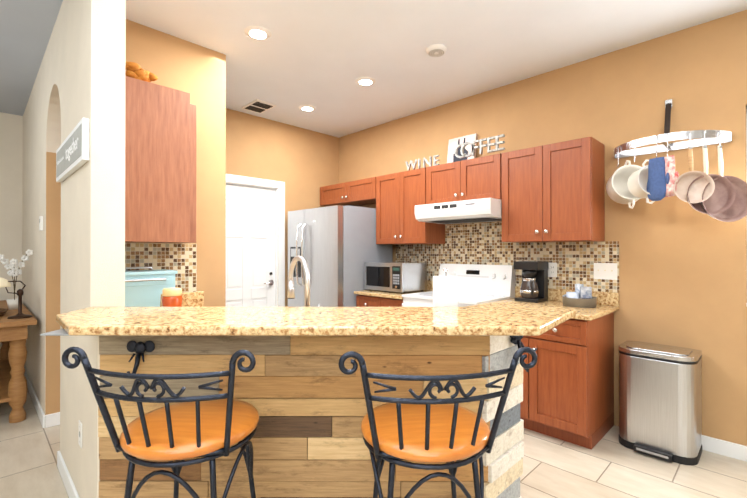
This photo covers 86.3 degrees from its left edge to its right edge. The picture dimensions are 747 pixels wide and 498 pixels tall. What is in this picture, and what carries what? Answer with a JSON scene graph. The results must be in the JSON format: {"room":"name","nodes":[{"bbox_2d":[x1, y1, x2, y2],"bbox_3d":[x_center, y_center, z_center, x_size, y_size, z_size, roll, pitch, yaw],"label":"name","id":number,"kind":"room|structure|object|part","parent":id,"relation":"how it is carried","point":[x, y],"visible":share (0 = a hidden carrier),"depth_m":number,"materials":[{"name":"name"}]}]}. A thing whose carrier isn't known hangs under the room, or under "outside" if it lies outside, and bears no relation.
{"room":"kitchen","nodes":[
{"label":"kitchen","id":0,"kind":"room"},
{"bbox_2d":[0,112,22,348],"bbox_3d":[-5.325,-0.090,3.130,4.070,2.820,0.120,0,0,-45],"label":"wall","id":1,"kind":"structure","parent":0,"point":[11,159],"depth_m":4.38,"materials":[{"name":"beige paint"}]},
{"bbox_2d":[22,0,125,497],"bbox_3d":[-2.470,-0.090,3.072,0.110,2.820,3.995,0,0,-45],"label":"wall","id":2,"kind":"structure","parent":0,"point":[76,260],"depth_m":2.07,"materials":[{"name":"beige paint"}]},
{"bbox_2d":[24,367,47,427],"bbox_3d":[-3.168,1.275,3.678,0.022,0.095,2.084,0,0,-45],"label":"baseboard","id":3,"kind":"structure","parent":2,"relation":"attached to","point":[43,418],"depth_m":3.24,"materials":[{"name":"white wood"}]},
{"bbox_2d":[39,216,42,230],"bbox_3d":[-2.574,-0.205,3.085,0.018,0.110,0.070,0,0,-45],"label":"switch","id":4,"kind":"object","parent":2,"relation":"attached to","point":[40,223],"visible":1,"depth_m":3.06,"materials":[{"name":"white plastic"}]},
{"bbox_2d":[57,451,79,497],"bbox_3d":[-1.541,1.268,2.051,0.018,0.095,1.094,0,0,-45],"label":"baseboard","id":5,"kind":"structure","parent":2,"relation":"attached to","point":[69,485],"depth_m":2.19,"materials":[{"name":"white wood"}]},
{"bbox_2d":[56,118,88,182],"bbox_3d":[-1.607,-0.504,2.109,0.028,0.190,0.840,0,0,-45],"label":"sign frame","id":6,"kind":"object","parent":2,"relation":"attached to","point":[72,153],"visible":1,"depth_m":1.97,"materials":[{"name":"white wood"}]},
{"bbox_2d":[78,420,81,447],"bbox_3d":[-1.429,0.898,1.942,0.006,0.115,0.070,0,0,-45],"label":"outlet","id":7,"kind":"object","parent":2,"relation":"attached to","point":[80,434],"visible":0.98,"depth_m":1.93,"materials":[{"name":"white plastic"}]},
{"bbox_2d":[125,19,225,306],"bbox_3d":[-1.482,-0.091,2.783,0.879,2.820,0.100,0,0,-45],"label":"wall","id":8,"kind":"structure","parent":0,"point":[197,72],"depth_m":2.95,"materials":[{"name":"paint"}]},
{"bbox_2d":[125,243,196,292],"bbox_3d":[-1.522,0.136,2.667,0.659,0.364,0.006,0,0,-45],"label":"backsplash","id":9,"kind":"structure","parent":8,"relation":"attached to","point":[181,259],"depth_m":2.77,"materials":[{"name":"tile"}]},
{"bbox_2d":[125,76,196,242],"bbox_3d":[-1.451,-0.533,2.532,0.564,0.969,0.299,0,0,-45],"label":"upper cabinet","id":10,"kind":"object","parent":8,"relation":"attached to","point":[160,163],"visible":0.71,"depth_m":2.45,"materials":[{"name":"laminate"}]},
{"bbox_2d":[125,61,157,81],"bbox_3d":[-1.482,-1.083,2.481,0.251,0.130,0.177,0,0,-45],"label":"dried flowers","id":11,"kind":"object","parent":10,"relation":"on","point":[134,70],"visible":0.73,"depth_m":2.44,"materials":[{"name":"orange plant"}]},
{"bbox_2d":[226,108,338,306],"bbox_3d":[-1.540,-0.085,4.293,2.930,2.820,0.120,0,0,-45],"label":"wall","id":12,"kind":"structure","parent":0,"point":[302,164],"depth_m":4.72,"materials":[{"name":"orange paint"}]},
{"bbox_2d":[226,184,274,306],"bbox_3d":[-1.385,0.307,4.383,0.712,2.016,0.100,0,0,-45],"label":"door","id":13,"kind":"structure","parent":12,"relation":"in","point":[250,239],"depth_m":4.42,"materials":[{"name":"white wood"}]},
{"bbox_3d":[-1.194,0.332,4.549,0.148,0.152,0.064,0,0,-45],"label":"door handle","id":14,"kind":"part","parent":13,"relation":"part of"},
{"bbox_2d":[226,174,284,306],"bbox_3d":[-1.410,0.263,4.409,0.910,2.125,0.138,0,0,-45],"label":"door frame","id":15,"kind":"structure","parent":12,"relation":"attached to","point":[279,233],"depth_m":4.63,"materials":[{"name":"white wood"}]},
{"bbox_2d":[0,388,746,497],"bbox_3d":[-1.049,1.361,0.913,7.300,0.100,9.350,0,0,-45],"label":"floor","id":16,"kind":"structure","parent":0,"point":[608,465],"depth_m":2.38,"materials":[{"name":"tile"}]},
{"bbox_2d":[0,300,36,422],"bbox_3d":[-3.459,0.926,3.419,0.725,0.790,1.800,0,0,-45],"label":"table","id":17,"kind":"object","parent":16,"relation":"on","point":[13,358],"visible":0.96,"depth_m":3.05,"materials":[{"name":"brown wood"}]},
{"bbox_2d":[0,308,8,315],"bbox_3d":[-3.151,0.434,3.136,0.410,0.192,0.512,0,0,-45],"label":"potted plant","id":18,"kind":"object","parent":17,"relation":"on","point":[3,311],"visible":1,"depth_m":3.28,"materials":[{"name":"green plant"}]},
{"bbox_2d":[0,277,32,318],"bbox_3d":[-2.837,0.370,3.094,0.287,0.320,0.207,0,0,-45],"label":"lamp","id":19,"kind":"object","parent":17,"relation":"on","point":[5,283],"visible":1,"depth_m":3.10,"materials":[{"name":"brown metal"}]},
{"bbox_2d":[0,249,32,309],"bbox_3d":[-3.196,0.263,3.548,0.244,0.537,0.183,0,0,-45],"label":"orchid","id":20,"kind":"object","parent":17,"relation":"on","point":[13,265],"visible":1,"depth_m":3.54,"materials":[{"name":"white plant"}]},
{"bbox_2d":[62,347,258,497],"bbox_3d":[-0.600,0.797,1.322,0.572,1.036,0.484,0,0,4],"label":"stool","id":21,"kind":"object","parent":16,"relation":"on","point":[210,428],"visible":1,"depth_m":1.16,"materials":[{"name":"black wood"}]},
{"bbox_2d":[40,329,536,497],"bbox_3d":[-0.196,0.799,1.629,1.911,1.030,0.584,0,0,0],"label":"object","id":22,"kind":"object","parent":16,"relation":"on","point":[304,396],"depth_m":1.67,"materials":[{"name":"wood"}]},
{"bbox_2d":[56,301,575,335],"bbox_3d":[-0.203,0.269,1.648,2.137,0.030,0.678,0,0,0],"label":"bar","id":23,"kind":"object","parent":22,"relation":"on","point":[507,318],"visible":0.98,"depth_m":1.43,"materials":[{"name":"beige stone"}]},
{"bbox_2d":[288,205,391,306],"bbox_3d":[-0.412,0.435,4.548,0.888,1.782,0.900,0,0,-45],"label":"fridge","id":24,"kind":"object","parent":16,"relation":"on","point":[335,247],"visible":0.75,"depth_m":4.18,"materials":[{"name":"grey metal"}]},
{"bbox_2d":[356,295,402,306],"bbox_3d":[0.259,0.890,4.096,0.649,0.868,0.655,0,0,-45],"label":"base cabinet","id":25,"kind":"object","parent":16,"relation":"on","point":[367,301],"visible":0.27,"depth_m":3.91,"materials":[{"name":"brown wood"}]},
{"bbox_2d":[338,347,537,497],"bbox_3d":[0.168,0.797,1.311,0.572,1.036,0.484,0,0,-6],"label":"stool","id":26,"kind":"object","parent":16,"relation":"on","point":[434,429],"visible":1,"depth_m":1.15,"materials":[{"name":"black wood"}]},
{"bbox_2d":[402,263,514,306],"bbox_3d":[0.735,0.730,3.558,0.721,1.185,0.770,0,0,-45],"label":"range","id":27,"kind":"object","parent":16,"relation":"on","point":[479,284],"visible":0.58,"depth_m":3.60,"materials":[{"name":"white metal"}]},
{"bbox_2d":[520,312,613,449],"bbox_3d":[1.311,0.886,3.041,0.649,0.868,0.765,0,0,-45],"label":"base cabinet","id":28,"kind":"object","parent":16,"relation":"on","point":[568,386],"visible":0.52,"depth_m":2.71,"materials":[{"name":"brown wood"}]},
{"bbox_2d":[354,280,618,320],"bbox_3d":[0.816,0.387,3.538,0.652,0.130,2.235,0,0,-45],"label":"countertop","id":29,"kind":"structure","parent":28,"relation":"on","point":[607,303],"depth_m":3.08,"materials":[{"name":"stone"}]},
{"bbox_2d":[364,262,426,292],"bbox_3d":[0.223,0.277,4.133,0.397,0.294,0.525,0,0,-45],"label":"microwave","id":30,"kind":"object","parent":29,"relation":"on","point":[401,277],"visible":1,"depth_m":3.97,"materials":[{"name":"metal"}]},
{"bbox_2d":[514,261,547,302],"bbox_3d":[1.293,0.258,3.283,0.243,0.324,0.200,0,0,-45],"label":"coffee maker","id":31,"kind":"object","parent":29,"relation":"on","point":[534,287],"visible":1,"depth_m":3.24,"materials":[{"name":"black plastic"}]},
{"bbox_2d":[562,284,596,307],"bbox_3d":[1.545,0.340,2.990,0.236,0.160,0.236,0,0,-45],"label":"tray","id":32,"kind":"object","parent":29,"relation":"on","point":[581,296],"visible":1,"depth_m":2.94,"materials":[{"name":"grey wood"}]},
{"bbox_2d":[619,340,701,465],"bbox_3d":[1.881,0.984,2.638,0.364,0.668,0.428,0,0,-45],"label":"trash can","id":33,"kind":"object","parent":16,"relation":"on","point":[660,415],"visible":1,"depth_m":2.53,"materials":[{"name":"metal"}]},
{"bbox_2d":[0,0,746,137],"bbox_3d":[-1.049,-1.559,0.925,7.300,0.100,9.350,0,0,-45],"label":"ceiling","id":34,"kind":"structure","parent":0,"point":[321,56],"depth_m":2.88,"materials":[{"name":"paint"}]},
{"bbox_2d":[244,26,270,39],"bbox_3d":[-0.800,-1.495,2.756,0.179,0.012,0.179,0,0,39],"label":"recessed light","id":35,"kind":"object","parent":34,"relation":"in","point":[258,32],"depth_m":2.74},
{"bbox_2d":[242,99,275,112],"bbox_3d":[-1.191,-1.487,4.139,0.220,0.016,0.320,0,0,-45],"label":"ceiling vent","id":36,"kind":"object","parent":34,"relation":"in","point":[258,106],"visible":1,"depth_m":4.11,"materials":[{"name":"white metal"}]},
{"bbox_2d":[299,105,315,110],"bbox_3d":[-0.696,-1.489,4.195,0.179,0.012,0.179,0,0,39],"label":"recessed light","id":37,"kind":"object","parent":34,"relation":"in","point":[303,107],"depth_m":4.17,"materials":[{"name":"white glass"}]},
{"bbox_2d":[355,77,375,85],"bbox_3d":[-0.071,-1.492,3.538,0.179,0.012,0.179,0,0,39],"label":"recessed light","id":38,"kind":"object","parent":34,"relation":"in","point":[365,81],"depth_m":3.52,"materials":[{"name":"white glass"}]},
{"bbox_2d":[426,44,446,56],"bbox_3d":[0.470,-1.484,2.979,0.156,0.031,0.156,0,0,-45],"label":"detector","id":39,"kind":"object","parent":34,"relation":"attached to","point":[437,50],"visible":0.98,"depth_m":2.95,"materials":[{"name":"white plastic"}]},
{"bbox_2d":[339,10,746,445],"bbox_3d":[2.082,-0.091,2.822,0.120,2.820,7.320,0,0,-45],"label":"wall","id":40,"kind":"structure","parent":0,"point":[682,273],"depth_m":2.82,"materials":[{"name":"orange paint"}]},
{"bbox_2d":[320,177,375,206],"bbox_3d":[-0.225,-0.678,4.792,0.359,0.240,0.995,0,0,-45],"label":"upper cabinet","id":41,"kind":"object","parent":40,"relation":"attached to","point":[357,192],"visible":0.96,"depth_m":4.66,"materials":[{"name":"brown wood"}]},
{"bbox_2d":[376,168,444,244],"bbox_3d":[0.368,-0.430,4.197,0.359,0.740,0.675,0,0,-45],"label":"upper cabinet","id":42,"kind":"object","parent":40,"relation":"attached to","point":[400,196],"visible":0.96,"depth_m":4.06,"materials":[{"name":"brown wood"}]},
{"bbox_2d":[405,155,439,170],"bbox_3d":[0.491,-0.880,4.051,0.024,0.100,0.422,0,0,-45],"label":"decorative word sign","id":43,"kind":"object","parent":42,"relation":"on","point":[425,160],"visible":0.83,"depth_m":4.03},
{"bbox_2d":[426,153,501,203],"bbox_3d":[0.884,-0.610,3.681,0.359,0.385,0.775,0,0,-45],"label":"upper cabinet","id":44,"kind":"object","parent":40,"relation":"attached to","point":[475,178],"visible":0.79,"depth_m":3.54,"materials":[{"name":"brown wood"}]},
{"bbox_2d":[415,198,501,223],"bbox_3d":[0.835,-0.338,3.630,0.499,0.155,0.775,0,0,-45],"label":"range hood","id":45,"kind":"object","parent":44,"relation":"attached to","point":[475,210],"visible":0.96,"depth_m":3.43,"materials":[{"name":"white metal"}]},
{"bbox_2d":[447,133,476,162],"bbox_3d":[0.862,-0.958,3.903,0.067,0.310,0.310,0,0,-45],"label":"sign","id":46,"kind":"object","parent":44,"relation":"on","point":[452,145],"visible":0.54,"depth_m":3.91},
{"bbox_2d":[454,134,504,157],"bbox_3d":[0.926,-0.905,3.516,0.024,0.130,0.486,0,0,-45],"label":"coffee letters","id":47,"kind":"object","parent":44,"relation":"on","point":[481,145],"visible":1,"depth_m":3.49},
{"bbox_2d":[396,222,618,292],"bbox_3d":[1.046,0.033,3.769,0.006,0.580,2.235,0,0,-45],"label":"backsplash","id":48,"kind":"structure","parent":40,"relation":"attached to","point":[477,243],"depth_m":3.57,"materials":[{"name":"tile"}]},
{"bbox_2d":[548,263,556,276],"bbox_3d":[1.489,0.166,3.315,0.007,0.120,0.073,0,0,-45],"label":"duplex electrical outlet","id":49,"kind":"object","parent":48,"relation":"attached to","point":[552,269],"visible":1,"depth_m":3.31,"materials":[{"name":"white plastic"}]},
{"bbox_2d":[594,263,616,279],"bbox_3d":[1.765,0.162,3.034,0.012,0.125,0.160,0,0,-45],"label":"switch plate","id":50,"kind":"object","parent":48,"relation":"attached to","point":[607,271],"visible":1,"depth_m":3.03,"materials":[{"name":"white plastic"}]},
{"bbox_2d":[502,137,604,242],"bbox_3d":[1.402,-0.435,3.162,0.359,0.740,0.680,0,0,-45],"label":"upper cabinet","id":51,"kind":"object","parent":40,"relation":"attached to","point":[554,192],"visible":1,"depth_m":3.01,"materials":[{"name":"brown wood"}]},
{"bbox_2d":[702,435,746,461],"bbox_3d":[3.242,1.266,1.559,0.014,0.095,3.900,0,0,-45],"label":"baseboard","id":52,"kind":"structure","parent":40,"relation":"attached to","point":[726,448],"depth_m":2.55,"materials":[{"name":"white wood"}]},
{"bbox_2d":[606,99,746,306],"bbox_3d":[2.297,-0.345,2.319,0.524,1.395,1.643,0,0,-45],"label":"pot rack","id":53,"kind":"object","parent":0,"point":[720,197],"depth_m":2.48,"materials":[{"name":"metal"}]},
{"bbox_3d":[-0.524,0.382,2.275,1.519,0.130,1.968,0,0,-45],"label":"countertop","id":54,"kind":"structure","parent":0,"visible":0},
{"bbox_2d":[125,267,177,306],"bbox_3d":[-1.467,0.262,2.497,0.380,0.310,0.274,0,0,-45],"label":"bin","id":55,"kind":"object","parent":54,"relation":"on","point":[144,288],"visible":0.6,"depth_m":2.44,"materials":[{"name":"plastic"}]},
{"bbox_2d":[162,288,182,306],"bbox_3d":[-1.189,0.321,2.353,0.112,0.192,0.112,0,0,-45],"label":"jar","id":56,"kind":"object","parent":54,"relation":"on","point":[171,297],"visible":0.71,"depth_m":2.31,"materials":[{"name":"orange glass"}]},
{"bbox_2d":[160,291,203,306],"bbox_3d":[-1.184,0.340,2.469,0.250,0.151,0.046,0,0,-45],"label":"board","id":57,"kind":"object","parent":54,"relation":"on","point":[193,299],"visible":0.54,"depth_m":2.50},
{"bbox_2d":[287,256,319,306],"bbox_3d":[-0.358,0.221,1.923,0.094,0.387,0.241,0,0,-45],"label":"faucet","id":58,"kind":"object","parent":54,"relation":"on","point":[290,289],"visible":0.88,"depth_m":1.89,"materials":[{"name":"silver metal"}]},
{"bbox_2d":[433,268,457,306],"bbox_3d":[0.342,0.250,1.896,0.140,0.329,0.140,0,0,-45],"label":"paper towel","id":59,"kind":"object","parent":54,"relation":"on","point":[445,290],"visible":0.46,"depth_m":1.85,"materials":[{"name":"white paper"}]}
]}

